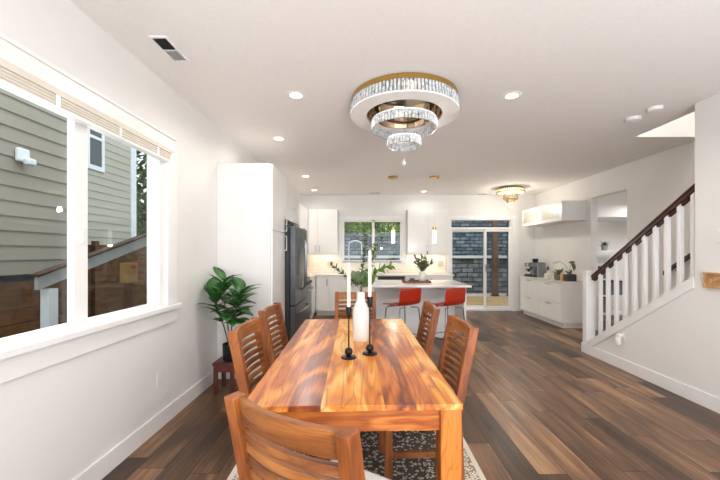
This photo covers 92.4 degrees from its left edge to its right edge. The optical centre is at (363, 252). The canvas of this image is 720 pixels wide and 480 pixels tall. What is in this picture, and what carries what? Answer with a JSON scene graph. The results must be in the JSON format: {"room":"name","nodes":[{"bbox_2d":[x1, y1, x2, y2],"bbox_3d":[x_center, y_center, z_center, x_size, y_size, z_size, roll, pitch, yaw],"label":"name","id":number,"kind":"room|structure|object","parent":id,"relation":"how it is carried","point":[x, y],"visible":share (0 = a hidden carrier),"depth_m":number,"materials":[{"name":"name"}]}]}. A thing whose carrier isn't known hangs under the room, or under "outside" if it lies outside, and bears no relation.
{"room":"dining room","nodes":[
{"label":"dining room","id":0,"kind":"room"},
{"bbox_2d":[0,0,257,479],"bbox_3d":[-1.675,0.000,2.850,0.150,2.740,10.900,0,0,0],"label":"wall","id":1,"kind":"structure","parent":0,"point":[57,420],"depth_m":2.27,"materials":[{"name":"paint"}]},
{"bbox_2d":[0,32,181,383],"bbox_3d":[-1.620,-0.191,1.820,0.160,1.522,2.220,0,0,0],"label":"window","id":2,"kind":"structure","parent":1,"relation":"in","point":[22,354],"depth_m":1.99,"materials":[{"name":"white paint"}]},
{"bbox_2d":[0,58,171,161],"bbox_3d":[-1.579,-0.781,1.825,0.061,0.107,1.930,0,0,0],"label":"raised blind","id":3,"kind":"object","parent":2,"relation":"attached to","point":[13,79],"visible":1,"depth_m":1.84,"materials":[{"name":"white paint"}]},
{"bbox_2d":[72,371,212,479],"bbox_3d":[-1.592,1.305,0.578,0.016,0.130,6.355,0,0,0],"label":"baseboard","id":4,"kind":"structure","parent":1,"relation":"attached to","point":[104,465],"depth_m":2.44,"materials":[{"name":"white paint"}]},
{"bbox_2d":[157,369,162,386],"bbox_3d":[-1.595,0.980,2.700,0.009,0.116,0.072,0,0,0],"label":"wall outlet","id":5,"kind":"object","parent":1,"relation":"attached to","point":[160,373],"visible":1,"depth_m":2.69,"materials":[{"name":"plastic"}]},
{"bbox_2d":[285,176,298,224],"bbox_3d":[-1.280,-0.705,4.843,0.636,0.550,0.953,0,0,0],"label":"upper cabinet","id":6,"kind":"object","parent":1,"relation":"attached to","point":[291,191],"visible":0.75,"depth_m":4.76,"materials":[{"name":"white paint"}]},
{"bbox_2d":[299,203,307,252],"bbox_3d":[-1.415,-0.495,7.424,0.366,0.990,1.448,0,0,0],"label":"upper cabinet","id":7,"kind":"object","parent":1,"relation":"attached to","point":[303,212],"visible":0.31,"depth_m":7.24,"materials":[{"name":"white paint"}]},
{"bbox_2d":[348,240,361,259],"bbox_3d":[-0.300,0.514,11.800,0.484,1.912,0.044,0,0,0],"label":"faucet","id":8,"kind":"object","parent":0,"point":[353,240],"visible":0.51,"depth_m":11.78,"materials":[{"name":"silver metal"}]},
{"bbox_2d":[69,0,719,194],"bbox_3d":[2.625,-1.480,2.800,8.750,0.220,11.000,0,0,0],"label":"ceiling","id":9,"kind":"structure","parent":0,"point":[580,68],"depth_m":2.66,"materials":[{"name":"paint"}]},
{"bbox_2d":[148,36,189,62],"bbox_3d":[-1.302,-1.364,2.322,0.115,0.012,0.295,0,0,0],"label":"ceiling vent","id":10,"kind":"object","parent":9,"relation":"in","point":[164,43],"visible":1,"depth_m":2.28,"materials":[{"name":"metal"}]},
{"bbox_2d":[272,136,285,140],"bbox_3d":[-1.017,-1.367,4.130,0.156,0.005,0.156,0,0,0],"label":"recessed light","id":11,"kind":"object","parent":9,"relation":"in","point":[277,138],"visible":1,"depth_m":4.12,"materials":[{"name":"white paint"}]},
{"bbox_2d":[287,91,304,98],"bbox_3d":[-0.590,-1.367,2.990,0.156,0.005,0.156,0,0,0],"label":"recessed light","id":12,"kind":"object","parent":9,"relation":"in","point":[292,94],"visible":1,"depth_m":2.99,"materials":[{"name":"white paint"}]},
{"bbox_2d":[388,176,397,242],"bbox_3d":[0.523,-0.774,6.200,0.180,1.189,0.180,0,0,0],"label":"pendant light","id":13,"kind":"object","parent":9,"relation":"hanging from","point":[389,177],"visible":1,"depth_m":6.17,"materials":[{"name":"white glass"}]},
{"bbox_2d":[350,72,459,165],"bbox_3d":[0.357,-1.073,3.080,0.964,0.592,0.964,0,0,36],"label":"crystal chandelier","id":14,"kind":"object","parent":9,"relation":"hanging from","point":[413,105],"visible":1,"depth_m":2.87,"materials":[{"name":"gold metal"}]},
{"bbox_2d":[429,176,439,242],"bbox_3d":[1.265,-0.774,6.200,0.180,1.189,0.180,0,0,0],"label":"pendant light","id":15,"kind":"object","parent":9,"relation":"hanging from","point":[430,177],"visible":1,"depth_m":6.17,"materials":[{"name":"gold metal"}]},
{"bbox_2d":[496,186,525,206],"bbox_3d":[3.080,-1.165,7.250,0.590,0.409,0.590,0,0,0],"label":"chandelier","id":16,"kind":"object","parent":9,"relation":"hanging from","point":[506,192],"visible":1,"depth_m":7.13,"materials":[{"name":"gold metal"}]},
{"bbox_2d":[502,91,521,99],"bbox_3d":[1.287,-1.367,3.000,0.156,0.005,0.156,0,0,0],"label":"recessed light","id":17,"kind":"object","parent":9,"relation":"in","point":[508,96],"visible":1,"depth_m":2.99,"materials":[{"name":"white paint"}]},
{"bbox_2d":[624,115,641,122],"bbox_3d":[2.730,-1.351,3.500,0.140,0.035,0.140,0,0,0],"label":"smoke detector","id":18,"kind":"object","parent":9,"relation":"attached to","point":[632,119],"visible":1,"depth_m":3.47,"materials":[{"name":"paint"}]},
{"bbox_2d":[647,105,663,112],"bbox_3d":[2.745,-1.351,3.250,0.120,0.035,0.120,0,0,0],"label":"smoke detector","id":19,"kind":"object","parent":9,"relation":"attached to","point":[657,108],"visible":1,"depth_m":3.22,"materials":[{"name":"paint"}]},
{"bbox_2d":[102,311,719,479],"bbox_3d":[2.625,1.430,2.850,8.750,0.120,10.900,0,0,0],"label":"floor","id":20,"kind":"structure","parent":0,"point":[537,406],"depth_m":2.77,"materials":[{"name":"brown wood"}]},
{"bbox_2d":[212,356,237,393],"bbox_3d":[-1.365,1.220,3.460,0.220,0.300,0.230,0,0,0],"label":"stool","id":21,"kind":"object","parent":20,"relation":"on","point":[219,365],"visible":0.62,"depth_m":3.35,"materials":[{"name":"brown wood"}]},
{"bbox_2d":[198,266,260,361],"bbox_3d":[-1.288,0.601,3.436,0.601,0.936,0.517,0,0,0],"label":"rubber plant","id":22,"kind":"object","parent":21,"relation":"on","point":[216,289],"visible":0.91,"depth_m":3.41,"materials":[{"name":"green plant"}]},
{"bbox_2d":[217,163,286,378],"bbox_3d":[-1.280,0.195,4.060,0.636,2.350,0.610,0,0,0],"label":"pantry cabinet","id":23,"kind":"object","parent":20,"relation":"on","point":[251,216],"visible":0.8,"depth_m":3.75,"materials":[{"name":"white paint"}]},
{"bbox_2d":[285,224,309,340],"bbox_3d":[-1.185,0.490,4.840,0.769,1.720,0.910,0,0,0],"label":"refrigerator","id":24,"kind":"object","parent":20,"relation":"on","point":[296,304],"visible":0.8,"depth_m":4.41,"materials":[{"name":"silver metal"}]},
{"bbox_2d":[307,277,313,318],"bbox_3d":[-1.272,0.914,6.320,0.636,0.912,0.750,0,0,0],"label":"range","id":25,"kind":"object","parent":20,"relation":"on","point":[309,288],"visible":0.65,"depth_m":6.43,"materials":[{"name":"silver metal"}]},
{"bbox_2d":[310,276,316,318],"bbox_3d":[-1.305,0.935,7.426,0.586,0.870,1.443,0,0,0],"label":"base cabinet","id":26,"kind":"object","parent":20,"relation":"on","point":[313,284],"visible":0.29,"depth_m":7.17,"materials":[{"name":"white paint"}]},
{"bbox_2d":[316,276,328,314],"bbox_3d":[-0.902,0.935,7.805,0.282,0.870,0.686,0,0,0],"label":"base cabinet","id":27,"kind":"object","parent":20,"relation":"on","point":[322,282],"visible":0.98,"depth_m":7.50,"materials":[{"name":"white paint"}]},
{"bbox_2d":[329,276,377,314],"bbox_3d":[-0.230,0.935,7.801,1.057,0.870,0.694,0,0,0],"label":"base cabinet","id":28,"kind":"object","parent":20,"relation":"on","point":[336,283],"visible":0.3,"depth_m":7.50,"materials":[{"name":"white paint"}]},
{"bbox_2d":[227,430,485,479],"bbox_3d":[-0.045,1.363,2.220,1.560,0.011,2.440,0,0,0],"label":"area rug","id":29,"kind":"object","parent":20,"relation":"on","point":[406,468],"visible":0.15,"depth_m":2.27,"materials":[{"name":"grey fabric"}]},
{"bbox_2d":[258,302,288,364],"bbox_3d":[-0.508,0.892,2.756,0.557,0.930,0.450,0,0,1],"label":"dining chair","id":30,"kind":"object","parent":29,"relation":"on","point":[276,308],"visible":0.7,"depth_m":2.80,"materials":[{"name":"brown wood"}]},
{"bbox_2d":[227,317,325,459],"bbox_3d":[-0.473,0.892,2.090,0.557,0.930,0.450,0,0,0],"label":"dining chair","id":31,"kind":"object","parent":29,"relation":"on","point":[243,330],"visible":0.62,"depth_m":2.09,"materials":[{"name":"brown wood"}]},
{"bbox_2d":[224,391,389,479],"bbox_3d":[-0.088,0.892,1.141,0.450,0.930,0.557,0,0,32],"label":"dining chair","id":32,"kind":"object","parent":29,"relation":"on","point":[258,434],"visible":1,"depth_m":0.91,"materials":[{"name":"brown wood"}]},
{"bbox_2d":[323,460,389,479],"bbox_3d":[-0.047,0.902,1.208,0.444,0.046,0.400,0,0,32],"label":"seat cushion","id":33,"kind":"object","parent":32,"relation":"on","point":[369,475],"depth_m":1.36,"materials":[{"name":"white fabric"}]},
{"bbox_2d":[334,291,375,318],"bbox_3d":[-0.091,0.892,3.563,0.450,0.930,0.557,0,0,-1],"label":"dining chair","id":34,"kind":"object","parent":29,"relation":"on","point":[338,295],"visible":0.3,"depth_m":3.77,"materials":[{"name":"brown wood"}]},
{"bbox_2d":[248,319,462,479],"bbox_3d":[-0.070,0.984,2.285,0.890,0.747,1.810,0,0,-2],"label":"dining table","id":35,"kind":"object","parent":29,"relation":"on","point":[398,388],"visible":0.86,"depth_m":1.59,"materials":[{"name":"brown wood"}]},
{"bbox_2d":[341,306,355,359],"bbox_3d":[-0.089,0.461,2.010,0.092,0.297,0.092,0,0,0],"label":"candle holder","id":36,"kind":"object","parent":35,"relation":"on","point":[348,355],"visible":0.99,"depth_m":2.00,"materials":[{"name":"black metal"}]},
{"bbox_2d":[347,263,350,306],"bbox_3d":[-0.089,0.190,2.010,0.023,0.285,0.023,0,0,0],"label":"taper candle","id":37,"kind":"object","parent":36,"relation":"on","point":[348,264],"visible":0.97,"depth_m":2.00,"materials":[{"name":"beige wax"}]},
{"bbox_2d":[346,306,351,317],"bbox_3d":[-0.089,0.345,2.010,0.035,0.066,0.035,0,0,0],"label":"cup","id":38,"kind":"object","parent":36,"relation":"on","point":[348,309],"depth_m":2.00,"materials":[{"name":"black metal"}]},
{"bbox_2d":[353,291,368,342],"bbox_3d":[-0.022,0.438,2.390,0.114,0.343,0.114,0,0,0],"label":"bottle vase","id":39,"kind":"object","parent":35,"relation":"on","point":[360,309],"visible":0.99,"depth_m":2.35,"materials":[{"name":"white ceramic"}]},
{"bbox_2d":[330,231,395,291],"bbox_3d":[-0.017,0.079,2.395,0.478,0.462,0.160,0,0,0],"label":"eucalyptus branches","id":40,"kind":"object","parent":39,"relation":"in","point":[359,278],"visible":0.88,"depth_m":2.38,"materials":[{"name":"green plant"}]},
{"bbox_2d":[362,296,376,355],"bbox_3d":[0.035,0.436,2.085,0.092,0.346,0.092,0,0,0],"label":"candle holder","id":41,"kind":"object","parent":35,"relation":"on","point":[369,347],"visible":0.99,"depth_m":2.07,"materials":[{"name":"black metal"}]},
{"bbox_2d":[368,250,371,296],"bbox_3d":[0.035,0.128,2.085,0.023,0.310,0.023,0,0,0],"label":"taper candle","id":42,"kind":"object","parent":41,"relation":"on","point":[369,251],"visible":0.97,"depth_m":2.08,"materials":[{"name":"beige wax"}]},
{"bbox_2d":[367,296,372,307],"bbox_3d":[0.035,0.296,2.085,0.035,0.066,0.035,0,0,0],"label":"cup","id":43,"kind":"object","parent":41,"relation":"on","point":[369,299],"depth_m":2.07,"materials":[{"name":"black metal"}]},
{"bbox_2d":[416,301,439,430],"bbox_3d":[0.313,0.892,2.852,0.557,0.930,0.450,0,0,0],"label":"dining chair","id":44,"kind":"object","parent":29,"relation":"on","point":[427,307],"visible":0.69,"depth_m":2.88,"materials":[{"name":"brown wood"}]},
{"bbox_2d":[379,315,478,479],"bbox_3d":[0.373,0.892,2.162,0.557,0.930,0.450,0,0,-2],"label":"dining chair","id":45,"kind":"object","parent":29,"relation":"on","point":[453,323],"visible":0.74,"depth_m":1.96,"materials":[{"name":"brown wood"}]},
{"bbox_2d":[378,276,404,279],"bbox_3d":[0.600,0.926,7.798,0.596,0.848,0.605,0,0,0],"label":"dishwasher","id":46,"kind":"object","parent":20,"relation":"on","point":[379,277],"visible":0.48,"depth_m":7.50,"materials":[{"name":"silver metal"}]},
{"bbox_2d":[383,288,423,348],"bbox_3d":[0.533,0.922,4.814,0.446,0.891,0.417,0,0,-33],"label":"bar stool","id":47,"kind":"object","parent":20,"relation":"on","point":[412,296],"visible":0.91,"depth_m":4.67,"materials":[{"name":"red paint"}]},
{"bbox_2d":[371,280,471,344],"bbox_3d":[0.825,0.920,5.495,1.470,0.900,1.010,0,0,0],"label":"kitchen island","id":48,"kind":"object","parent":20,"relation":"on","point":[387,291],"visible":0.44,"depth_m":5.55,"materials":[{"name":"white stone"}]},
{"bbox_2d":[401,280,430,282],"bbox_3d":[0.830,0.453,5.500,0.440,0.032,0.240,0,0,0],"label":"serving tray","id":49,"kind":"object","parent":48,"relation":"on","point":[402,281],"visible":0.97,"depth_m":5.38,"materials":[{"name":"brown wood"}]},
{"bbox_2d":[413,251,433,280],"bbox_3d":[0.934,0.210,5.494,0.332,0.492,0.352,0,0,0],"label":"vase","id":50,"kind":"object","parent":49,"relation":"on","point":[422,265],"visible":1,"depth_m":5.46,"materials":[{"name":"white ceramic"}]},
{"bbox_2d":[405,276,452,279],"bbox_3d":[1.415,0.935,7.805,1.027,0.870,0.686,0,0,0],"label":"base cabinet","id":51,"kind":"object","parent":20,"relation":"on","point":[409,277],"visible":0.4,"depth_m":7.50,"materials":[{"name":"white paint"}]},
{"bbox_2d":[426,288,465,339],"bbox_3d":[1.148,0.922,4.814,0.446,0.891,0.417,0,0,-31],"label":"bar stool","id":52,"kind":"object","parent":20,"relation":"on","point":[452,296],"visible":0.83,"depth_m":4.66,"materials":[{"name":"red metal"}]},
{"bbox_2d":[520,276,582,327],"bbox_3d":[3.781,0.945,7.065,0.494,0.850,1.660,0,0,0],"label":"sideboard","id":53,"kind":"object","parent":20,"relation":"on","point":[559,303],"visible":0.95,"depth_m":6.50,"materials":[{"name":"white wood"}]},
{"bbox_2d":[524,259,545,276],"bbox_3d":[3.740,0.322,7.620,0.381,0.395,0.320,0,0,0],"label":"espresso machine","id":54,"kind":"object","parent":53,"relation":"on","point":[537,269],"visible":0.99,"depth_m":7.47,"materials":[{"name":"silver metal"}]},
{"bbox_2d":[524,274,536,276],"bbox_3d":[3.680,0.494,7.620,0.140,0.050,0.300,0,0,0],"label":"drip tray","id":55,"kind":"object","parent":54,"relation":"on","point":[529,275],"depth_m":7.50,"materials":[{"name":"black metal"}]},
{"bbox_2d":[544,273,549,278],"bbox_3d":[3.700,0.458,6.980,0.100,0.122,0.100,0,0,0],"label":"canister","id":56,"kind":"object","parent":53,"relation":"on","point":[546,275],"visible":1,"depth_m":6.95,"materials":[{"name":"ceramic"}]},
{"bbox_2d":[552,268,564,279],"bbox_3d":[3.778,0.391,6.653,0.311,0.257,0.338,0,0,26],"label":"succulent plant","id":57,"kind":"object","parent":53,"relation":"on","point":[558,272],"visible":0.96,"depth_m":6.62,"materials":[{"name":"green plant"}]},
{"bbox_2d":[552,261,576,280],"bbox_3d":[3.702,0.329,6.370,0.395,0.380,0.150,0,0,0],"label":"orchid plant","id":58,"kind":"object","parent":53,"relation":"on","point":[569,276],"visible":1,"depth_m":6.35,"materials":[{"name":"green plant"}]},
{"bbox_2d":[598,251,621,313],"bbox_3d":[5.000,0.660,7.250,0.870,1.420,0.350,0,0,0],"label":"shelf unit","id":59,"kind":"object","parent":20,"relation":"on","point":[612,311],"visible":0.1,"depth_m":7.08,"materials":[{"name":"white wood"}]},
{"bbox_2d":[603,296,605,312],"bbox_3d":[4.800,1.067,7.250,0.410,0.325,0.290,0,0,0],"label":"storage box","id":60,"kind":"object","parent":59,"relation":"on","point":[604,297],"visible":0.02,"depth_m":7.11,"materials":[{"name":"black plastic"}]},
{"bbox_2d":[600,241,610,250],"bbox_3d":[5.027,-0.150,7.213,0.205,0.199,0.207,0,0,-12],"label":"shelf plant","id":61,"kind":"object","parent":59,"relation":"on","point":[604,246],"visible":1,"depth_m":7.19,"materials":[{"name":"plant"}]},
{"bbox_2d":[603,280,621,294],"bbox_3d":[5.160,0.722,7.250,0.410,0.295,0.290,0,0,0],"label":"storage box","id":62,"kind":"object","parent":59,"relation":"on","point":[604,281],"visible":0.26,"depth_m":7.11,"materials":[{"name":"black plastic"}]},
{"bbox_3d":[-1.305,0.885,5.640,0.586,0.770,0.590,0,0,0],"label":"base cabinet","id":63,"kind":"object","parent":20,"relation":"on","visible":0},
{"bbox_2d":[307,273,453,278],"bbox_3d":[0.176,0.483,6.732,3.547,0.027,2.775,0,0,0],"label":"countertop","id":64,"kind":"structure","parent":63,"relation":"on","point":[311,275],"depth_m":7.54,"materials":[{"name":"white stone"}]},
{"bbox_3d":[3.594,0.260,3.018,0.863,2.220,3.413,0,0,0],"label":"staircase","id":65,"kind":"structure","parent":20,"relation":"on","visible":0},
{"bbox_2d":[581,183,694,349],"bbox_3d":[3.099,0.327,3.988,0.155,2.000,1.632,0,0,0],"label":"stair railing","id":66,"kind":"object","parent":65,"relation":"on","point":[590,338],"visible":0.91,"depth_m":3.80,"materials":[{"name":"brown wood"}]},
{"bbox_2d":[299,195,534,305],"bbox_3d":[1.250,0.000,8.225,5.700,2.740,0.150,0,0,0],"label":"wall","id":67,"kind":"structure","parent":0,"point":[347,205],"depth_m":8.15,"materials":[{"name":"paint"}]},
{"bbox_2d":[308,209,338,254],"bbox_3d":[-0.932,-0.475,7.965,0.662,1.030,0.366,0,0,0],"label":"upper cabinet","id":68,"kind":"object","parent":67,"relation":"attached to","point":[323,224],"visible":1,"depth_m":7.82,"materials":[{"name":"white paint"}]},
{"bbox_2d":[338,216,405,262],"bbox_3d":[0.195,-0.318,8.180,1.590,1.125,0.140,0,0,0],"label":"window","id":69,"kind":"structure","parent":67,"relation":"in","point":[402,219],"depth_m":8.13,"materials":[{"name":"white paint"}]},
{"bbox_2d":[307,253,445,272],"bbox_3d":[0.167,0.235,8.137,3.527,0.468,0.024,0,0,0],"label":"backsplash","id":70,"kind":"structure","parent":67,"relation":"attached to","point":[315,263],"depth_m":8.12,"materials":[{"name":"beige tile"}]},
{"bbox_2d":[406,209,447,254],"bbox_3d":[1.455,-0.475,7.965,0.917,1.030,0.366,0,0,0],"label":"upper cabinet","id":71,"kind":"object","parent":67,"relation":"attached to","point":[419,222],"visible":0.95,"depth_m":7.82,"materials":[{"name":"white paint"}]},
{"bbox_2d":[447,216,518,310],"bbox_3d":[2.805,0.245,8.201,1.690,2.250,0.138,0,0,0],"label":"door","id":72,"kind":"structure","parent":67,"relation":"in","point":[513,229],"depth_m":8.15,"materials":[{"name":"white paint"}]},
{"bbox_2d":[598,222,626,314],"bbox_3d":[5.600,0.000,6.250,2.900,2.740,3.000,0,0,0],"label":"wall","id":73,"kind":"structure","parent":0,"point":[615,233],"depth_m":7.60,"materials":[{"name":"paint"}]},
{"bbox_2d":[598,191,626,221],"bbox_3d":[5.525,-1.030,7.100,2.750,0.680,1.000,0,0,0],"label":"cabinet","id":74,"kind":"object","parent":73,"relation":"attached to","point":[611,208],"depth_m":6.60,"materials":[{"name":"white paint"}]},
{"bbox_2d":[535,93,719,397],"bbox_3d":[3.595,-1.280,2.850,1.110,5.300,10.900,0,0,0],"label":"wall","id":75,"kind":"structure","parent":0,"point":[679,341],"depth_m":4.04,"materials":[{"name":"paint"}]},
{"bbox_2d":[522,201,585,226],"bbox_3d":[3.804,-0.770,7.035,0.448,0.360,1.570,0,0,0],"label":"wall cabinet","id":76,"kind":"object","parent":75,"relation":"attached to","point":[560,212],"visible":1,"depth_m":6.52,"materials":[{"name":"white paint"}]},
{"bbox_2d":[615,331,624,344],"bbox_3d":[3.001,1.002,4.065,0.078,0.155,0.090,0,0,0],"label":"air freshener","id":77,"kind":"object","parent":75,"relation":"attached to","point":[620,336],"visible":1,"depth_m":4.04,"materials":[{"name":"plastic"}]},
{"bbox_2d":[615,336,621,344],"bbox_3d":[2.995,1.032,4.065,0.066,0.095,0.066,0,0,0],"label":"bottle","id":78,"kind":"object","parent":77,"relation":"on","point":[618,339],"depth_m":4.04,"materials":[{"name":"white ceramic"}]},
{"bbox_2d":[582,342,719,413],"bbox_3d":[3.032,1.305,1.095,0.016,0.130,7.390,0,0,0],"label":"baseboard","id":79,"kind":"structure","parent":75,"relation":"attached to","point":[704,399],"depth_m":3.53,"materials":[{"name":"white paint"}]},
{"bbox_2d":[663,253,689,274],"bbox_3d":[3.987,-0.168,3.880,0.084,0.920,1.360,0,0,0],"label":"wall handrail","id":80,"kind":"object","parent":75,"relation":"attached to","point":[687,257],"visible":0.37,"depth_m":4.36,"materials":[{"name":"brown wood"}]},
{"bbox_2d":[703,272,719,288],"bbox_3d":[3.022,0.237,2.940,0.034,0.135,0.240,0,0,0],"label":"key holder","id":81,"kind":"object","parent":75,"relation":"attached to","point":[710,279],"visible":1,"depth_m":3.00,"materials":[{"name":"brown wood"}]},
{"bbox_2d":[710,230,719,242],"bbox_3d":[3.030,-0.140,2.960,0.019,0.110,0.110,0,0,0],"label":"wall sensor","id":82,"kind":"object","parent":75,"relation":"attached to","point":[715,235],"visible":1,"depth_m":2.96,"materials":[{"name":"paint"}]},
{"label":"outside","id":83,"kind":"structure","parent":0,"visible":0},
{"bbox_2d":[134,215,146,292],"bbox_3d":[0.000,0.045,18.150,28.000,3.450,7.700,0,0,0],"label":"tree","id":84,"kind":"object","parent":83,"point":[137,224],"depth_m":14.30,"materials":[{"name":"green plant"}]},
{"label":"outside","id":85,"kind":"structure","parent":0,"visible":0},
{"bbox_2d":[466,293,506,295],"bbox_3d":[4.120,1.520,10.855,11.760,0.100,5.090,0,0,0],"label":"patio","id":86,"kind":"structure","parent":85,"point":[467,294],"depth_m":12.22,"materials":[{"name":"concrete"}]},
{"bbox_2d":[344,220,506,292],"bbox_3d":[1.750,-0.180,13.400,15.500,3.300,1.800,0,0,0],"label":"wall","id":87,"kind":"structure","parent":86,"relation":"on","point":[467,247],"depth_m":13.50,"materials":[{"name":"grey stone"}]},
{"bbox_2d":[344,222,399,236],"bbox_3d":[0.415,-1.359,13.093,3.448,1.622,0.693,0,0,0],"label":"ivy","id":88,"kind":"object","parent":87,"relation":"hanging from","point":[347,224],"visible":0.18,"depth_m":13.02,"materials":[{"name":"green plant"}]},
{"bbox_2d":[466,296,507,305],"bbox_3d":[4.250,1.455,9.892,7.500,0.030,3.143,0,0,0],"label":"deck","id":89,"kind":"object","parent":86,"relation":"on","point":[470,300],"visible":0.11,"depth_m":10.35,"materials":[{"name":"beige wood"}]},
{"bbox_2d":[490,220,499,295],"bbox_3d":[4.480,-0.330,11.800,0.240,3.600,0.240,0,0,0],"label":"patio post","id":90,"kind":"object","parent":86,"relation":"on","point":[494,223],"visible":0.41,"depth_m":11.71,"materials":[{"name":"brown wood"}]},
{"bbox_2d":[506,220,508,295],"bbox_3d":[5.020,-0.330,11.800,0.240,3.600,0.240,0,0,0],"label":"patio post","id":91,"kind":"object","parent":86,"relation":"on","point":[507,220],"visible":0.12,"depth_m":11.85,"materials":[{"name":"brown wood"}]},
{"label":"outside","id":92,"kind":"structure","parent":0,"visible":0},
{"bbox_3d":[-6.880,1.720,6.000,10.240,0.100,20.000,0,0,0],"label":"ground","id":93,"kind":"structure","parent":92,"visible":0},
{"bbox_2d":[0,273,89,337],"bbox_3d":[-3.670,0.970,1.550,0.100,1.400,6.100,0,0,0],"label":"fence","id":94,"kind":"object","parent":93,"relation":"on","point":[12,289],"visible":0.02,"depth_m":3.75,"materials":[{"name":"brown wood"}]},
{"bbox_2d":[0,88,135,326],"bbox_3d":[-5.242,-1.280,3.200,2.515,5.900,11.400,0,0,0],"label":"house","id":95,"kind":"structure","parent":93,"relation":"on","point":[33,199],"depth_m":4.33,"materials":[{"name":"green"}]},
{"bbox_2d":[15,147,36,165],"bbox_3d":[-3.923,-1.115,4.005,0.126,0.190,0.150,0,0,0],"label":"security light","id":96,"kind":"object","parent":95,"relation":"attached to","point":[22,155],"visible":1,"depth_m":3.97,"materials":[{"name":"white plastic"}]},
{"bbox_2d":[29,232,146,328],"bbox_3d":[-3.000,0.610,4.270,0.100,2.120,2.260,0,0,0],"label":"stair rail","id":97,"kind":"object","parent":93,"relation":"on","point":[46,277],"visible":0.41,"depth_m":3.33,"materials":[{"name":"grey wood"}]},
{"bbox_2d":[88,241,146,316],"bbox_3d":[-5.150,0.720,7.825,0.100,1.900,6.350,0,0,0],"label":"fence","id":98,"kind":"object","parent":93,"relation":"on","point":[97,276],"visible":0.2,"depth_m":7.11,"materials":[{"name":"brown wood"}]},
{"bbox_2d":[120,263,137,308],"bbox_3d":[-3.098,0.900,4.550,0.124,1.540,0.180,0,0,0],"label":"utility box","id":99,"kind":"object","parent":93,"relation":"on","point":[128,271],"visible":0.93,"depth_m":4.51,"materials":[{"name":"yellow"}]},
{"bbox_2d":[136,150,146,259],"bbox_3d":[-6.265,-1.945,11.527,3.724,7.238,3.320,0,0,0],"label":"evergreen tree","id":100,"kind":"object","parent":93,"relation":"on","point":[141,208],"visible":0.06,"depth_m":10.64,"materials":[{"name":"green plant"}]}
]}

